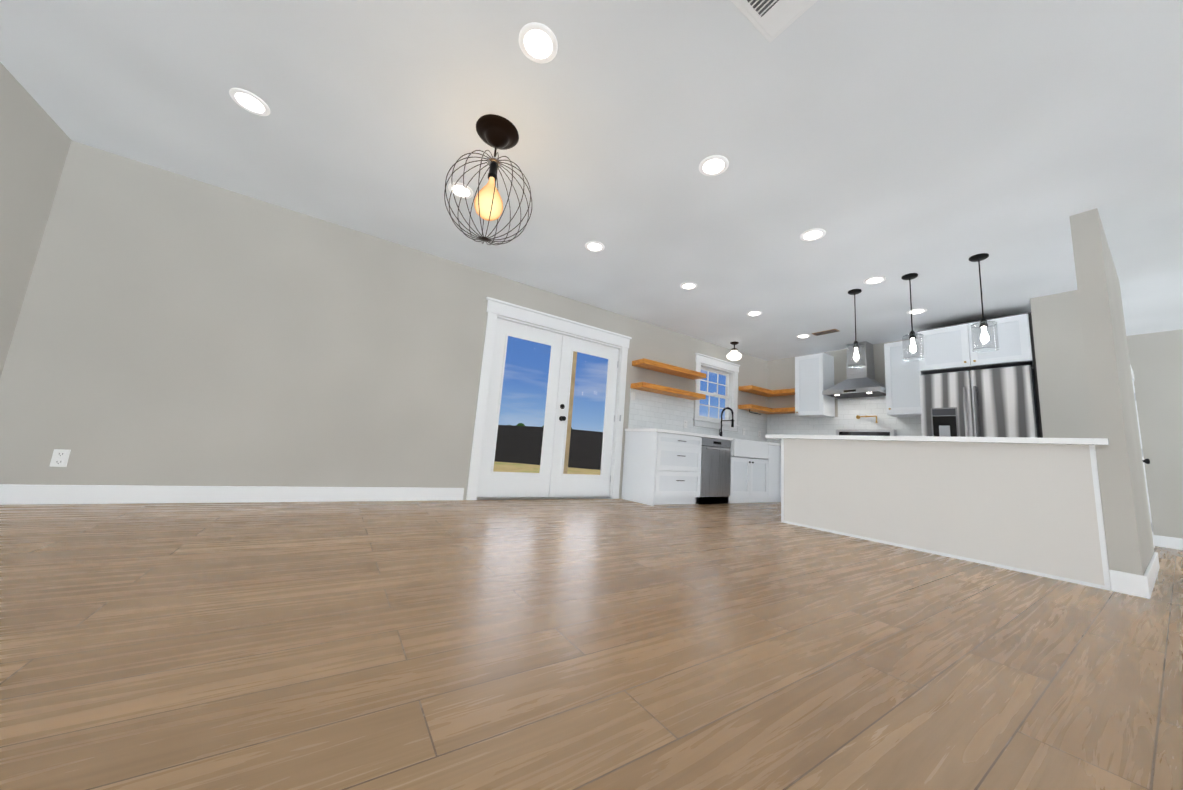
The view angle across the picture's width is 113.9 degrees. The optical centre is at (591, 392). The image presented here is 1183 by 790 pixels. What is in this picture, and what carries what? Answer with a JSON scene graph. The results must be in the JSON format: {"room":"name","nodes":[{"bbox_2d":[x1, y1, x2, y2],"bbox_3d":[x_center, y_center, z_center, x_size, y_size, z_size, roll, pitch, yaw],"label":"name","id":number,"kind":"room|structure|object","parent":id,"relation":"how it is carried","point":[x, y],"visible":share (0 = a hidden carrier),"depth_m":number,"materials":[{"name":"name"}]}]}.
{"room":"open-plan kitchen dining room","nodes":[
{"label":"open-plan kitchen dining room","id":0,"kind":"room"},
{"bbox_2d":[0,499,1182,789],"bbox_3d":[2.048,1.157,2.269,9.830,0.080,6.600,10,-10,-33],"label":"floor","id":1,"kind":"structure","parent":0,"point":[508,645],"depth_m":1.18,"materials":[{"name":"brown wood"}]},
{"bbox_2d":[621,432,701,505],"bbox_3d":[0.944,1.001,5.152,0.830,0.890,0.618,10,-10,-33],"label":"base cabinet","id":2,"kind":"object","parent":1,"relation":"on","point":[660,468],"depth_m":4.90,"materials":[{"name":"white paint"}]},
{"bbox_2d":[695,437,730,503],"bbox_3d":[1.569,1.099,5.502,0.606,0.881,0.616,10,-10,-33],"label":"dishwasher","id":3,"kind":"object","parent":1,"relation":"on","point":[715,471],"visible":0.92,"depth_m":5.27,"materials":[{"name":"silver metal"}]},
{"bbox_2d":[728,457,768,502],"bbox_3d":[2.170,1.323,5.939,0.918,0.662,0.618,10,-10,-33],"label":"base cabinet","id":4,"kind":"object","parent":1,"relation":"on","point":[749,477],"depth_m":5.69,"materials":[{"name":"white paint"}]},
{"bbox_2d":[761,445,780,501],"bbox_3d":[2.672,1.294,6.276,0.400,0.890,0.618,10,-10,-33],"label":"base cabinet","id":5,"kind":"object","parent":1,"relation":"on","point":[774,457],"depth_m":6.06,"materials":[{"name":"white paint"}]},
{"bbox_2d":[625,428,780,445],"bbox_3d":[2.010,0.713,5.863,3.313,0.040,0.660,10,-10,-33],"label":"countertop","id":6,"kind":"structure","parent":5,"relation":"on","point":[681,433],"depth_m":5.02,"materials":[{"name":"white stone"}]},
{"bbox_2d":[719,407,733,435],"bbox_3d":[2.152,0.483,6.152,0.094,0.518,0.264,10,-10,-33],"label":"spring faucet","id":7,"kind":"object","parent":6,"relation":"on","point":[732,422],"visible":0.92,"depth_m":6.19,"materials":[{"name":"black metal"}]},
{"bbox_2d":[731,438,768,458],"bbox_3d":[2.239,0.860,5.951,0.848,0.254,0.546,10,-10,-33],"label":"farmhouse sink","id":8,"kind":"object","parent":6,"relation":"in","point":[748,448],"visible":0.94,"depth_m":5.69,"materials":[{"name":"white ceramic"}]},
{"bbox_2d":[780,446,780,496],"bbox_3d":[3.327,1.329,6.174,0.618,0.890,0.306,10,-10,-33],"label":"base cabinet","id":9,"kind":"object","parent":1,"relation":"on","point":[780,477],"visible":0.02,"depth_m":6.07,"materials":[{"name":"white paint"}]},
{"bbox_2d":[836,429,896,435],"bbox_3d":[3.754,1.099,5.471,0.726,1.205,0.760,10,-10,-33],"label":"gas range","id":10,"kind":"object","parent":1,"relation":"on","point":[874,432],"visible":0.04,"depth_m":5.65,"materials":[{"name":"silver metal"}]},
{"bbox_2d":[781,439,1110,590],"bbox_3d":[3.001,0.921,3.536,0.866,0.890,2.107,10,-10,-33],"label":"kitchen island","id":11,"kind":"object","parent":1,"relation":"on","point":[1035,509],"visible":0.9,"depth_m":2.97,"materials":[{"name":"white paint"}]},
{"bbox_2d":[765,434,1108,444],"bbox_3d":[2.999,0.465,3.641,0.945,0.040,2.325,10,-10,-33],"label":"island countertop","id":12,"kind":"structure","parent":11,"relation":"on","point":[1073,441],"depth_m":2.99,"materials":[{"name":"white stone"}]},
{"bbox_2d":[919,365,1039,437],"bbox_3d":[4.469,0.679,4.393,0.773,1.830,0.914,10,-10,-33],"label":"refrigerator","id":13,"kind":"object","parent":1,"relation":"on","point":[996,402],"visible":0.4,"depth_m":4.22,"materials":[{"name":"grey metal"}]},
{"bbox_2d":[918,312,1042,437],"bbox_3d":[4.545,0.404,4.464,0.704,2.405,0.960,10,-10,-33],"label":"upper cabinet","id":14,"kind":"object","parent":1,"relation":"on","point":[947,349],"visible":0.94,"depth_m":4.36,"materials":[{"name":"white paint"}]},
{"bbox_2d":[0,62,1182,574],"bbox_3d":[2.144,-0.116,2.454,10.130,2.500,6.900,10,-10,-33],"label":"wall","id":15,"kind":"structure","parent":0,"point":[158,326],"depth_m":3.09,"materials":[{"name":"beige paint"}]},
{"bbox_2d":[49,449,70,466],"bbox_3d":[-3.553,0.437,2.574,0.072,0.115,0.008,10,-10,-33],"label":"outlet","id":16,"kind":"object","parent":15,"relation":"attached to","point":[60,458],"visible":1,"depth_m":2.57,"materials":[{"name":"white plastic"}]},
{"bbox_2d":[0,484,463,504],"bbox_3d":[-2.574,0.840,3.186,3.000,0.125,0.016,10,-10,-33],"label":"baseboard","id":17,"kind":"structure","parent":15,"relation":"attached to","point":[10,494],"depth_m":2.93,"materials":[{"name":"white wood"}]},
{"bbox_2d":[466,297,631,499],"bbox_3d":[-0.430,0.173,4.753,2.074,2.207,0.193,10,-10,-33],"label":"french door","id":18,"kind":"structure","parent":15,"relation":"in","point":[550,480],"depth_m":4.68,"materials":[{"name":"white painted wood"},{"name":"glass"},{"name":"black metal"}]},
{"bbox_2d":[631,392,634,400],"bbox_3d":[0.581,0.047,5.359,0.072,0.115,0.010,10,-10,-33],"label":"light switch","id":19,"kind":"object","parent":15,"relation":"attached to","point":[632,395],"visible":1,"depth_m":5.35,"materials":[{"name":"white plastic"}]},
{"bbox_2d":[631,382,705,399],"bbox_3d":[1.139,-0.017,5.598,1.265,0.068,0.253,10,-10,-33],"label":"wood shelf","id":20,"kind":"object","parent":15,"relation":"attached to","point":[660,389],"visible":1,"depth_m":5.47,"materials":[{"name":"brown wood"}]},
{"bbox_2d":[632,358,705,379],"bbox_3d":[1.162,-0.335,5.644,1.265,0.068,0.253,10,-10,-33],"label":"wood shelf","id":21,"kind":"object","parent":15,"relation":"attached to","point":[644,363],"visible":1,"depth_m":5.52,"materials":[{"name":"brown wood"}]},
{"bbox_2d":[628,388,767,441],"bbox_3d":[1.874,0.445,6.193,3.258,0.563,0.006,10,-10,-33],"label":"backsplash","id":22,"kind":"structure","parent":15,"relation":"attached to","point":[654,410],"depth_m":5.80,"materials":[{"name":"white tile"}]},
{"bbox_2d":[693,353,739,431],"bbox_3d":[2.044,0.019,6.415,1.120,1.163,0.198,10,-10,-33],"label":"double-hung window","id":23,"kind":"structure","parent":15,"relation":"in","point":[730,397],"depth_m":6.44,"materials":[{"name":"white wood"}]},
{"bbox_2d":[738,404,794,413],"bbox_3d":[3.086,0.275,6.601,0.853,0.068,0.698,10,-10,-33],"label":"corner shelf","id":24,"kind":"object","parent":15,"relation":"attached to","point":[759,409],"visible":0.75,"depth_m":6.63,"materials":[{"name":"brown wood"}]},
{"bbox_2d":[739,385,794,396],"bbox_3d":[3.110,-0.043,6.647,0.853,0.068,0.698,10,-10,-33],"label":"corner shelf","id":25,"kind":"object","parent":15,"relation":"attached to","point":[752,389],"visible":0.75,"depth_m":6.69,"materials":[{"name":"brown wood"}]},
{"bbox_2d":[795,353,834,417],"bbox_3d":[3.638,-0.110,6.297,0.374,0.990,0.453,10,-10,-33],"label":"upper cabinet","id":26,"kind":"object","parent":15,"relation":"attached to","point":[814,376],"visible":1,"depth_m":6.17,"materials":[{"name":"white paint"}]},
{"bbox_2d":[768,396,921,443],"bbox_3d":[3.915,0.474,6.060,0.006,0.770,2.420,10,-10,-33],"label":"backsplash","id":27,"kind":"structure","parent":15,"relation":"attached to","point":[848,408],"depth_m":5.96,"materials":[{"name":"white tile"}]},
{"bbox_2d":[822,341,885,398],"bbox_3d":[3.963,-0.357,5.749,0.494,0.807,0.760,10,-10,-33],"label":"range hood","id":28,"kind":"object","parent":15,"relation":"attached to","point":[859,382],"visible":0.94,"depth_m":5.70,"materials":[{"name":"silver metal"}]},
{"bbox_2d":[856,415,877,422],"bbox_3d":[4.092,0.390,5.728,0.082,0.128,0.300,10,-10,-33],"label":"pot filler","id":29,"kind":"object","parent":15,"relation":"attached to","point":[857,416],"visible":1,"depth_m":5.71,"materials":[{"name":"brown metal"}]},
{"bbox_2d":[884,339,920,416],"bbox_3d":[4.338,-0.192,5.243,0.374,1.005,0.460,10,-10,-33],"label":"upper cabinet","id":30,"kind":"object","parent":15,"relation":"attached to","point":[902,387],"visible":0.73,"depth_m":5.19,"materials":[{"name":"white paint"}]},
{"bbox_2d":[1130,365,1154,547],"bbox_3d":[5.995,0.666,4.175,1.048,2.020,0.078,10,-10,-33],"label":"pantry door","id":31,"kind":"structure","parent":15,"relation":"in","point":[1146,461],"depth_m":4.41,"materials":[{"name":"white wood"}]},
{"bbox_2d":[1136,552,1159,598],"bbox_3d":[3.972,1.264,2.724,1.716,0.125,0.016,10,-10,-33],"label":"baseboard","id":32,"kind":"structure","parent":15,"relation":"attached to","point":[1147,581],"depth_m":2.36,"materials":[{"name":"white wood"}]},
{"bbox_2d":[1154,535,1182,549],"bbox_3d":[7.205,1.592,3.315,0.020,0.125,2.700,10,-10,-33],"label":"baseboard","id":33,"kind":"structure","parent":15,"relation":"attached to","point":[1160,541],"depth_m":4.34,"materials":[{"name":"white wood"}]},
{"bbox_2d":[0,0,1182,360],"bbox_3d":[2.240,-1.399,2.640,10.130,0.100,6.900,10,-10,-33],"label":"ceiling","id":34,"kind":"structure","parent":0,"point":[934,144],"depth_m":2.31,"materials":[{"name":"white paint"}]},
{"bbox_2d":[229,88,269,115],"bbox_3d":[-2.019,-1.716,2.277,0.184,0.009,0.184,10,-10,-33],"label":"recessed light","id":35,"kind":"object","parent":34,"relation":"in","point":[252,102],"visible":1,"depth_m":2.27,"materials":[{"name":"white plastic"}]},
{"bbox_2d":[448,182,472,198],"bbox_3d":[-0.999,-1.542,2.942,0.184,0.009,0.184,10,-10,-33],"label":"recessed light","id":36,"kind":"object","parent":34,"relation":"in","point":[458,189],"visible":0.9,"depth_m":2.93,"materials":[{"name":"white plastic"}]},
{"bbox_2d":[444,114,531,244],"bbox_3d":[-0.602,-1.248,2.310,0.509,0.712,0.501,10,-10,-33],"label":"globe pendant light","id":37,"kind":"object","parent":34,"relation":"hanging from","point":[496,132],"visible":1,"depth_m":2.28,"materials":[{"name":"black metal"}]},
{"bbox_2d":[519,22,557,62],"bbox_3d":[-0.252,-1.649,1.822,0.184,0.009,0.184,10,-10,-33],"label":"recessed light","id":38,"kind":"object","parent":34,"relation":"in","point":[537,40],"visible":1,"depth_m":1.81,"materials":[{"name":"white plastic"}]},
{"bbox_2d":[585,241,604,251],"bbox_3d":[0.030,-1.368,3.611,0.184,0.009,0.184,10,-10,-33],"label":"recessed light","id":39,"kind":"object","parent":34,"relation":"in","point":[593,246],"visible":1,"depth_m":3.60,"materials":[{"name":"white plastic"}]},
{"bbox_2d":[680,282,696,289],"bbox_3d":[1.084,-1.189,4.297,0.184,0.009,0.184,10,-10,-33],"label":"recessed light","id":40,"kind":"object","parent":34,"relation":"in","point":[689,285],"visible":1,"depth_m":4.29,"materials":[{"name":"white plastic"}]},
{"bbox_2d":[699,155,728,175],"bbox_3d":[0.794,-1.472,2.502,0.184,0.009,0.184,10,-10,-33],"label":"recessed light","id":41,"kind":"object","parent":34,"relation":"in","point":[715,164],"visible":1,"depth_m":2.49,"materials":[{"name":"white plastic"}]},
{"bbox_2d":[727,341,741,360],"bbox_3d":[2.313,-0.671,6.237,0.232,0.295,0.232,10,-10,-33],"label":"light","id":42,"kind":"object","parent":34,"relation":"hanging from","point":[733,355],"visible":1,"depth_m":6.18,"materials":[{"name":"white glass"}]},
{"bbox_2d":[747,311,761,315],"bbox_3d":[2.097,-1.018,4.956,0.184,0.009,0.184,10,-10,-33],"label":"recessed light","id":43,"kind":"object","parent":34,"relation":"in","point":[753,313],"visible":0.98,"depth_m":4.93,"materials":[{"name":"white plastic"}]},
{"bbox_2d":[731,0,817,42],"bbox_3d":[0.763,-1.608,1.530,0.304,0.023,0.304,10,-10,-33],"label":"ceiling vent","id":44,"kind":"object","parent":34,"relation":"in","point":[770,20],"visible":1,"depth_m":1.61,"materials":[{"name":"white metal"}]},
{"bbox_2d":[796,334,810,337],"bbox_3d":[3.131,-0.834,5.688,0.184,0.009,0.184,10,-10,-33],"label":"recessed light","id":45,"kind":"object","parent":34,"relation":"in","point":[803,336],"visible":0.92,"depth_m":5.67,"materials":[{"name":"white plastic"}]},
{"bbox_2d":[800,229,825,240],"bbox_3d":[1.823,-1.297,3.172,0.184,0.009,0.184,10,-10,-33],"label":"recessed light","id":46,"kind":"object","parent":34,"relation":"in","point":[811,235],"visible":1,"depth_m":3.16,"materials":[{"name":"white plastic"}]},
{"bbox_2d":[811,329,838,335],"bbox_3d":[3.314,-0.854,5.450,0.140,0.011,0.320,10,-10,-33],"label":"ceiling vent","id":47,"kind":"object","parent":34,"relation":"in","point":[825,332],"visible":1,"depth_m":5.43,"materials":[{"name":"brown metal"}]},
{"bbox_2d":[847,289,865,367],"bbox_3d":[2.788,-0.682,4.065,0.157,0.824,0.157,10,-10,-33],"label":"pendant light","id":48,"kind":"object","parent":34,"relation":"hanging from","point":[855,345],"visible":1,"depth_m":4.04,"materials":[{"name":"clear glass"}]},
{"bbox_2d":[863,276,885,283],"bbox_3d":[2.832,-1.123,3.853,0.184,0.009,0.184,10,-10,-33],"label":"recessed light","id":49,"kind":"object","parent":34,"relation":"in","point":[874,280],"visible":1,"depth_m":3.84,"materials":[{"name":"white plastic"}]},
{"bbox_2d":[901,273,924,360],"bbox_3d":[3.042,-0.722,3.658,0.157,0.824,0.157,10,-10,-33],"label":"pendant light","id":50,"kind":"object","parent":34,"relation":"hanging from","point":[912,337],"visible":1,"depth_m":3.63,"materials":[{"name":"clear glass"}]},
{"bbox_2d":[907,308,926,313],"bbox_3d":[3.817,-0.952,4.517,0.184,0.009,0.184,10,-10,-33],"label":"recessed light","id":51,"kind":"object","parent":34,"relation":"in","point":[918,311],"visible":0.9,"depth_m":4.50,"materials":[{"name":"white plastic"}]},
{"bbox_2d":[969,253,998,351],"bbox_3d":[3.296,-0.762,3.249,0.157,0.824,0.157,10,-10,-33],"label":"pendant light","id":52,"kind":"object","parent":34,"relation":"hanging from","point":[984,335],"visible":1,"depth_m":3.23,"materials":[{"name":"clear glass"}]},
{"label":"outside","id":53,"kind":"structure","parent":0,"visible":0},
{"bbox_2d":[493,461,599,474],"bbox_3d":[-9.425,17.184,117.734,200.000,0.001,199.850,10,-10,-33],"label":"ground","id":54,"kind":"structure","parent":53,"point":[513,467],"depth_m":12.68,"materials":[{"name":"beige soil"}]},
{"bbox_2d":[494,425,602,469],"bbox_3d":[0.881,2.212,14.986,65.030,1.630,0.061,4,-8,5],"label":"fence","id":55,"kind":"object","parent":54,"relation":"on","point":[520,446],"depth_m":15.26,"materials":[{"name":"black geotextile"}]},
{"bbox_2d":[563,351,576,473],"bbox_3d":[-0.420,0.300,7.480,0.080,3.060,0.080,10,-10,-33],"label":"porch post","id":56,"kind":"object","parent":54,"relation":"on","point":[570,413],"depth_m":7.42,"materials":[{"name":"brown wood"}]}
]}

